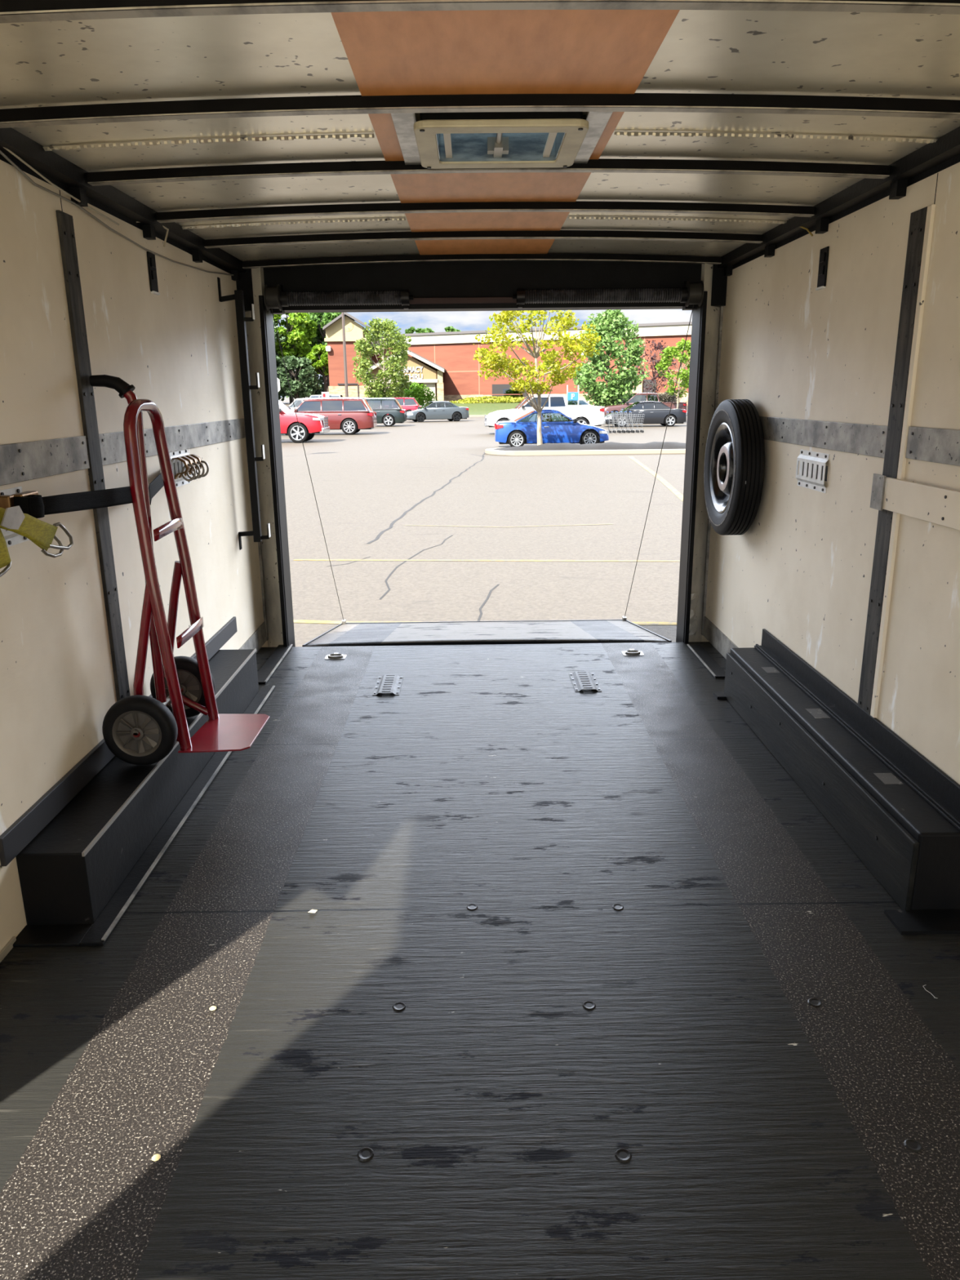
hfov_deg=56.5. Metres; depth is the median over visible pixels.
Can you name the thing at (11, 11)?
bow
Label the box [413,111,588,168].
ceiling vent
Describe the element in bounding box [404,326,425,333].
tree
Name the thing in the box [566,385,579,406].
sign
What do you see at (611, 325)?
broadleaf tree
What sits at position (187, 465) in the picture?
ring fitting
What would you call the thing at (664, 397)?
shrub
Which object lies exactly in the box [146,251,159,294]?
socket plate
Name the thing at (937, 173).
trim
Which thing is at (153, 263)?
socket
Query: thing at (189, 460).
ring fitting
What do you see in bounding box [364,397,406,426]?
suv
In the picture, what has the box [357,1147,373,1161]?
screw
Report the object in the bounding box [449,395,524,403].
shrub
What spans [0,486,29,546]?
plate
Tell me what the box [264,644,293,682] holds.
trim
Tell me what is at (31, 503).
strap
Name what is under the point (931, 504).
rub rail
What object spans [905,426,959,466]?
rub rail
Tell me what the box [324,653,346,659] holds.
ring
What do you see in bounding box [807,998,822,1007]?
screw
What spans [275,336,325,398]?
tree
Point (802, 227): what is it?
cable
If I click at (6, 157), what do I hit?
cable
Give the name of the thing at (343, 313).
light pole
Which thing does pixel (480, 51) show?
panel
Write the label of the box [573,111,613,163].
flashing
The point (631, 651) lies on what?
ring
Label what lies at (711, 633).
baseboard
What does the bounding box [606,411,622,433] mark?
shopping cart
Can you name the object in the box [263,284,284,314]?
drum
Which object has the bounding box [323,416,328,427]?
grille
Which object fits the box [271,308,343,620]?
cable
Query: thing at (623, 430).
shopping cart
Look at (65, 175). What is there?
ceiling side rail
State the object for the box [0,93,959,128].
bow
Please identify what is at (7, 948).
baseboard
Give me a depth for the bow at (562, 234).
3.90 m
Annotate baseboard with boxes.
[0,936,16,962]
[238,621,266,653]
[702,616,738,659]
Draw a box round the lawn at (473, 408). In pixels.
[453,402,591,414]
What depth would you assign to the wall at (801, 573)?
3.19 m
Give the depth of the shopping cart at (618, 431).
44.41 m
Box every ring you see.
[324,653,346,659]
[622,648,644,655]
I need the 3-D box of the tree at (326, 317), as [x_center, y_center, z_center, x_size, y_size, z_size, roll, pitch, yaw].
[-19.087,-35.318,111.579,6.449,11.616,5.330,-1,15,0]
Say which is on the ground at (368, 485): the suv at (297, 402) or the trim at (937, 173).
the suv at (297, 402)
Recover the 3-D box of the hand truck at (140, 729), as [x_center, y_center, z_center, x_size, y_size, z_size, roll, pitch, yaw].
[-0.996,-0.242,2.948,0.443,1.218,0.516,-1,15,0]
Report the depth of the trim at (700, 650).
4.66 m
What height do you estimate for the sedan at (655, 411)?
1.450 m
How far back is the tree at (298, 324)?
106.92 m
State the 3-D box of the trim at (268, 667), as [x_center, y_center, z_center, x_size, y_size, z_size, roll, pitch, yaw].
[-1.098,0.122,4.732,0.075,0.010,0.680,-1,15,0]
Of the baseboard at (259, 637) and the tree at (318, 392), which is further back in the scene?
the tree at (318, 392)
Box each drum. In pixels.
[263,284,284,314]
[682,280,703,310]
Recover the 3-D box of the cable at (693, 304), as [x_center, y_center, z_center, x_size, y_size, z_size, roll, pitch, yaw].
[1.085,-0.947,5.606,0.004,2.039,1.494,-1,15,-2]
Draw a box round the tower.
[322,312,373,398]
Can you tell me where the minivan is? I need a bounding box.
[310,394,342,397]
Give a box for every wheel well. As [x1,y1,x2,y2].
[13,648,275,946]
[713,628,959,934]
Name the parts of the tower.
cornice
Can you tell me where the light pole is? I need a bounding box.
[341,312,348,398]
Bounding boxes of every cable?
[0,150,233,275]
[3,146,119,225]
[136,221,168,247]
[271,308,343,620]
[624,304,693,617]
[800,226,813,236]
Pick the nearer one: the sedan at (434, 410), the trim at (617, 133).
the trim at (617, 133)
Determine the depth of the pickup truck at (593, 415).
43.72 m
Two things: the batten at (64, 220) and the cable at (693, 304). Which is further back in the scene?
the cable at (693, 304)
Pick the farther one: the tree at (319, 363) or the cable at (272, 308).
the tree at (319, 363)
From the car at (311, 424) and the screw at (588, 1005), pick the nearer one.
the screw at (588, 1005)
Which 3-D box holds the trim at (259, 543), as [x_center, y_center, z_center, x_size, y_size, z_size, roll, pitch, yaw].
[-1.245,-0.953,4.969,0.020,1.960,0.090,-1,15,0]
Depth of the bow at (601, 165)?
2.72 m
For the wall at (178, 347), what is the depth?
2.84 m
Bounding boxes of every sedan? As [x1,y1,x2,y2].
[405,400,469,422]
[565,398,592,406]
[604,400,686,426]
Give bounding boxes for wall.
[0,160,268,951]
[701,162,959,784]
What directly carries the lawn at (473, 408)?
on the ground at (286, 401)
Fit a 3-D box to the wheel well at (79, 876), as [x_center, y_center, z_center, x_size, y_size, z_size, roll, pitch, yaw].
[-1.106,0.409,3.297,0.242,0.220,2.100,-1,15,0]
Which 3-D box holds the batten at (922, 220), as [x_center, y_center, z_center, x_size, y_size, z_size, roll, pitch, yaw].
[1.308,-0.491,2.840,0.016,1.610,0.130,-1,15,0]
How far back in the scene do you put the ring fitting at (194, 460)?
3.72 m
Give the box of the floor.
[0,641,959,1279]
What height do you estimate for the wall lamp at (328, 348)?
0.600 m
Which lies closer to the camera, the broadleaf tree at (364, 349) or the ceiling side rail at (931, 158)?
the ceiling side rail at (931, 158)
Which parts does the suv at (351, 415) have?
window trim, roof rail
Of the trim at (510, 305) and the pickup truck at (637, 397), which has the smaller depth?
the trim at (510, 305)
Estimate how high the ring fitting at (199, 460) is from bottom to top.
0.095 m
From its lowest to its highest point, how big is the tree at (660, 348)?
6.085 m
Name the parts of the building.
handrail, entrance door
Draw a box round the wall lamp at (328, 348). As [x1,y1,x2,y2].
[325,346,331,351]
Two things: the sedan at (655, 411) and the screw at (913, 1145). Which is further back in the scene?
the sedan at (655, 411)
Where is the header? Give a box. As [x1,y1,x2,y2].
[235,260,727,312]
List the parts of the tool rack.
post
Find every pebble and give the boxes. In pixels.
[151,1153,160,1161]
[208,1005,216,1010]
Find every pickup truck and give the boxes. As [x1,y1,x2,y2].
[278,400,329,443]
[484,394,605,426]
[603,392,687,415]
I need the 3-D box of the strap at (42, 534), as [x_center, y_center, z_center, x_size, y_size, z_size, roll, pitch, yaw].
[-1.101,-0.263,2.174,0.045,0.179,0.431,-1,15,-3]
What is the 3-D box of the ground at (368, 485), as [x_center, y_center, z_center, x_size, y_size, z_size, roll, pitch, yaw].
[9.624,-8.977,40.153,300.000,0.303,76.000,-1,15,0]
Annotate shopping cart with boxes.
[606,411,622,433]
[610,411,626,433]
[615,411,630,432]
[620,411,635,432]
[624,411,639,432]
[629,411,644,432]
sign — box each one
[276,377,279,391]
[321,391,329,397]
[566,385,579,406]
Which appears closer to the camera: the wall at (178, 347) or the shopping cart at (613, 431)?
the wall at (178, 347)
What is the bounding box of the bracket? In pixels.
[403,297,522,309]
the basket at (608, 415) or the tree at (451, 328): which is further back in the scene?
the tree at (451, 328)
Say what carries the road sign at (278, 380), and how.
on the ground at (368, 485)
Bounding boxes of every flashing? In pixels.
[391,112,421,164]
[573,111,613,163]
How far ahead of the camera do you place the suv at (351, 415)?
45.17 m
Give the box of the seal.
[688,593,698,635]
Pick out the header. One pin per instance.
(437, 279)
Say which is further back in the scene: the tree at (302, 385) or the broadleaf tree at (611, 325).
the tree at (302, 385)
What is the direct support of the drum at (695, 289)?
attached to the header
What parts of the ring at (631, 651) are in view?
plate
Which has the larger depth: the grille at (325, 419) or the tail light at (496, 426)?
the grille at (325, 419)
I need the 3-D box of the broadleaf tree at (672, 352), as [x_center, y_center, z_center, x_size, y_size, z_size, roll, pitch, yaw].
[12.466,-16.132,55.842,3.064,5.203,2.852,-1,15,0]
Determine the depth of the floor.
2.04 m
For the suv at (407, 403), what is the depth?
72.63 m
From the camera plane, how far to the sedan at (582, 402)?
71.83 m
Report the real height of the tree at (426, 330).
11.156 m
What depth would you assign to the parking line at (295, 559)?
10.91 m
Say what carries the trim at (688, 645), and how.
attached to the wall at (801, 573)
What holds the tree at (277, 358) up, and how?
on the ground at (286, 401)
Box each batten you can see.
[55,209,130,701]
[857,204,935,718]
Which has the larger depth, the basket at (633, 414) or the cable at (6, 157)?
the basket at (633, 414)
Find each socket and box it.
[150,257,157,280]
[817,252,825,275]
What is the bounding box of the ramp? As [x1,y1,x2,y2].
[302,616,671,646]
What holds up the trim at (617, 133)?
attached to the ceiling
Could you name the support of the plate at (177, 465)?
attached to the wall at (178, 347)
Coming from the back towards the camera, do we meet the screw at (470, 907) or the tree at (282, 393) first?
the tree at (282, 393)
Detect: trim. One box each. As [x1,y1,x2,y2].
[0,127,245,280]
[43,131,937,151]
[182,216,786,229]
[244,260,283,647]
[257,542,268,640]
[257,644,291,684]
[258,295,295,646]
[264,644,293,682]
[269,302,684,311]
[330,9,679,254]
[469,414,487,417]
[675,291,707,643]
[687,644,715,676]
[688,262,719,641]
[688,644,725,678]
[701,306,723,635]
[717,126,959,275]
[933,173,937,204]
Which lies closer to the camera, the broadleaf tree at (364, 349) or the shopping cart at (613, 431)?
the shopping cart at (613, 431)
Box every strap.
[0,472,164,518]
[0,506,73,557]
[0,528,11,577]
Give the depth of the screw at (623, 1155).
1.66 m
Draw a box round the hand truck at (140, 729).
[88,374,269,765]
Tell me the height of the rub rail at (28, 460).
0.100 m
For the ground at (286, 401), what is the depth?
129.32 m
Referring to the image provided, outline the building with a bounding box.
[368,321,692,405]
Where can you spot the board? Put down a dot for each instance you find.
(34, 820)
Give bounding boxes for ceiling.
[0,9,959,261]
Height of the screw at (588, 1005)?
0.002 m
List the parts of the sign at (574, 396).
post, panel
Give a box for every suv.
[285,397,377,435]
[287,397,311,411]
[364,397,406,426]
[386,397,422,414]
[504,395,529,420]
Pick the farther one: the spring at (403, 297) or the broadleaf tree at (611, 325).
the broadleaf tree at (611, 325)
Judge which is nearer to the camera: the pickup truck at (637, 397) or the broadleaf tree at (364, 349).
the pickup truck at (637, 397)
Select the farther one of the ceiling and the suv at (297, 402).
the suv at (297, 402)
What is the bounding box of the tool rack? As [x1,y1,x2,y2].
[217,276,271,550]
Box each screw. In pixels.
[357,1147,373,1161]
[392,1002,405,1011]
[466,903,477,910]
[582,1000,595,1009]
[612,903,623,910]
[614,1148,631,1162]
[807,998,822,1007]
[903,1138,922,1152]
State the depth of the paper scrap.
2.45 m
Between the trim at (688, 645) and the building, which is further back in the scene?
the building
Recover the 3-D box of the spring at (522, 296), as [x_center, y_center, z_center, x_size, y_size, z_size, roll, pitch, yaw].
[0.628,-1.763,4.582,0.920,0.072,0.074,-1,15,0]
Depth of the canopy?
93.90 m
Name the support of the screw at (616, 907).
on the floor
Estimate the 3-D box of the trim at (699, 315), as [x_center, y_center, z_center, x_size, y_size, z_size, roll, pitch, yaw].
[1.153,-0.865,4.898,0.026,1.940,0.200,-1,15,0]
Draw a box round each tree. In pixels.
[272,312,317,404]
[273,320,286,356]
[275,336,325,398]
[275,344,298,400]
[275,355,286,393]
[276,355,321,399]
[305,312,341,391]
[305,343,328,391]
[351,317,412,397]
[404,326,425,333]
[416,327,434,333]
[444,325,461,332]
[472,310,600,445]
[572,309,649,406]
[632,339,678,393]
[654,337,690,408]
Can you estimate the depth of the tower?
100.93 m
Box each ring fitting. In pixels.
[172,457,195,481]
[178,456,200,479]
[182,454,204,478]
[186,453,208,477]
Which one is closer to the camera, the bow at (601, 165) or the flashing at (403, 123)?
the flashing at (403, 123)
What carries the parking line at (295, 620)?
on the ground at (368, 485)
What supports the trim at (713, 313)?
attached to the wall at (801, 573)
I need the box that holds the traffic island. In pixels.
[484,441,685,455]
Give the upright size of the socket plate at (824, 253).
0.146 m
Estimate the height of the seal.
0.249 m
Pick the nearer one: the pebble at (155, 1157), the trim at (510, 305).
the pebble at (155, 1157)
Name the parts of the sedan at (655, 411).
window trim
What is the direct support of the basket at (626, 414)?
on the shopping cart at (636, 431)
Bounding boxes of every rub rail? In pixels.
[0,435,89,485]
[98,417,245,465]
[760,416,887,457]
[870,473,959,530]
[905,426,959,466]
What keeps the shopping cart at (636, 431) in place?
on the ground at (368, 485)
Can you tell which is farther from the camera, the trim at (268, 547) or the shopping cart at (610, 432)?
the shopping cart at (610, 432)
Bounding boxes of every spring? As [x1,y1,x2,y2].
[279,289,413,306]
[512,287,688,304]
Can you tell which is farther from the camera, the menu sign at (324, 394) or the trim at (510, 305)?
the menu sign at (324, 394)
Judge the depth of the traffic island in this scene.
29.50 m
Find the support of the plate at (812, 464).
attached to the wall at (801, 573)
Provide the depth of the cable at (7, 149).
2.54 m
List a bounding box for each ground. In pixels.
[280,396,687,412]
[280,415,687,646]
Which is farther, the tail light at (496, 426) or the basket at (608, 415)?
the basket at (608, 415)
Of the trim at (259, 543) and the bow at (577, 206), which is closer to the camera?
the bow at (577, 206)
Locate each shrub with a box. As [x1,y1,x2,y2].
[402,381,438,405]
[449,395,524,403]
[657,391,679,402]
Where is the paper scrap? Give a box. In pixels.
[307,909,316,912]
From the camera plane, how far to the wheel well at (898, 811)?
2.79 m
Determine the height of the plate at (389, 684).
0.013 m
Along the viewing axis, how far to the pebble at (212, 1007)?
2.06 m
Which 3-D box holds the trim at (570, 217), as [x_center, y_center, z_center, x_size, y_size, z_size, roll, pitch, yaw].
[0.020,-1.685,3.607,2.550,0.036,0.014,-1,15,0]
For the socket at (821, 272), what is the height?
0.077 m
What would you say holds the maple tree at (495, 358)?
on the traffic island
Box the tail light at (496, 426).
[494,424,502,429]
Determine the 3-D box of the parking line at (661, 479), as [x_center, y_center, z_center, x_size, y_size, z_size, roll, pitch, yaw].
[4.284,-4.191,22.429,1.170,0.001,12.036,-1,15,0]
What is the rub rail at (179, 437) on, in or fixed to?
attached to the wall at (178, 347)
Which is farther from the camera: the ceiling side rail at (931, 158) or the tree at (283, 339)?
the tree at (283, 339)
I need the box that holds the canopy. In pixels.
[364,350,446,404]
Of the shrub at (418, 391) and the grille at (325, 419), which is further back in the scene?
the shrub at (418, 391)
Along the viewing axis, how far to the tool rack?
4.45 m
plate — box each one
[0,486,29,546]
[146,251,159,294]
[168,448,191,487]
[372,674,403,695]
[568,671,601,692]
[795,448,829,493]
[815,246,829,290]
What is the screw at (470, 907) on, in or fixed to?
on the floor
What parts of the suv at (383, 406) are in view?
roof rail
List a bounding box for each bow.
[0,0,959,23]
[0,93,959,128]
[86,158,890,186]
[155,200,814,222]
[204,230,763,248]
[241,253,721,268]
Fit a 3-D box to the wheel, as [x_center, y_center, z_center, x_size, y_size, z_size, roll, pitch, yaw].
[1.226,-0.830,4.317,0.148,0.643,0.643,-1,15,0]
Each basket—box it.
[608,414,622,423]
[626,413,639,423]
[632,413,644,423]
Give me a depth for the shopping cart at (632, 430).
44.44 m
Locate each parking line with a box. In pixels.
[293,619,676,624]
[294,559,679,561]
[628,456,683,501]
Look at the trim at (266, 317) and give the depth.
4.82 m
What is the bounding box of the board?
[0,616,236,866]
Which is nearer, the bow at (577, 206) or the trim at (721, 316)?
the bow at (577, 206)
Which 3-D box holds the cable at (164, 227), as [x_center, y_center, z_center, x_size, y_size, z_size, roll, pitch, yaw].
[-1.219,-1.530,3.351,0.041,0.076,0.207,2,16,8]
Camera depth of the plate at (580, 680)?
4.37 m
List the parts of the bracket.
plate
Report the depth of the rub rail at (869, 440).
3.33 m
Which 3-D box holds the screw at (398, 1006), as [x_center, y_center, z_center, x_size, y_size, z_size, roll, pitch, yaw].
[-0.187,0.850,2.074,0.032,0.002,0.031,-1,15,0]
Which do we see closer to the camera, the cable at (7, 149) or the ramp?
the cable at (7, 149)
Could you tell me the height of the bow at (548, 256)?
0.059 m

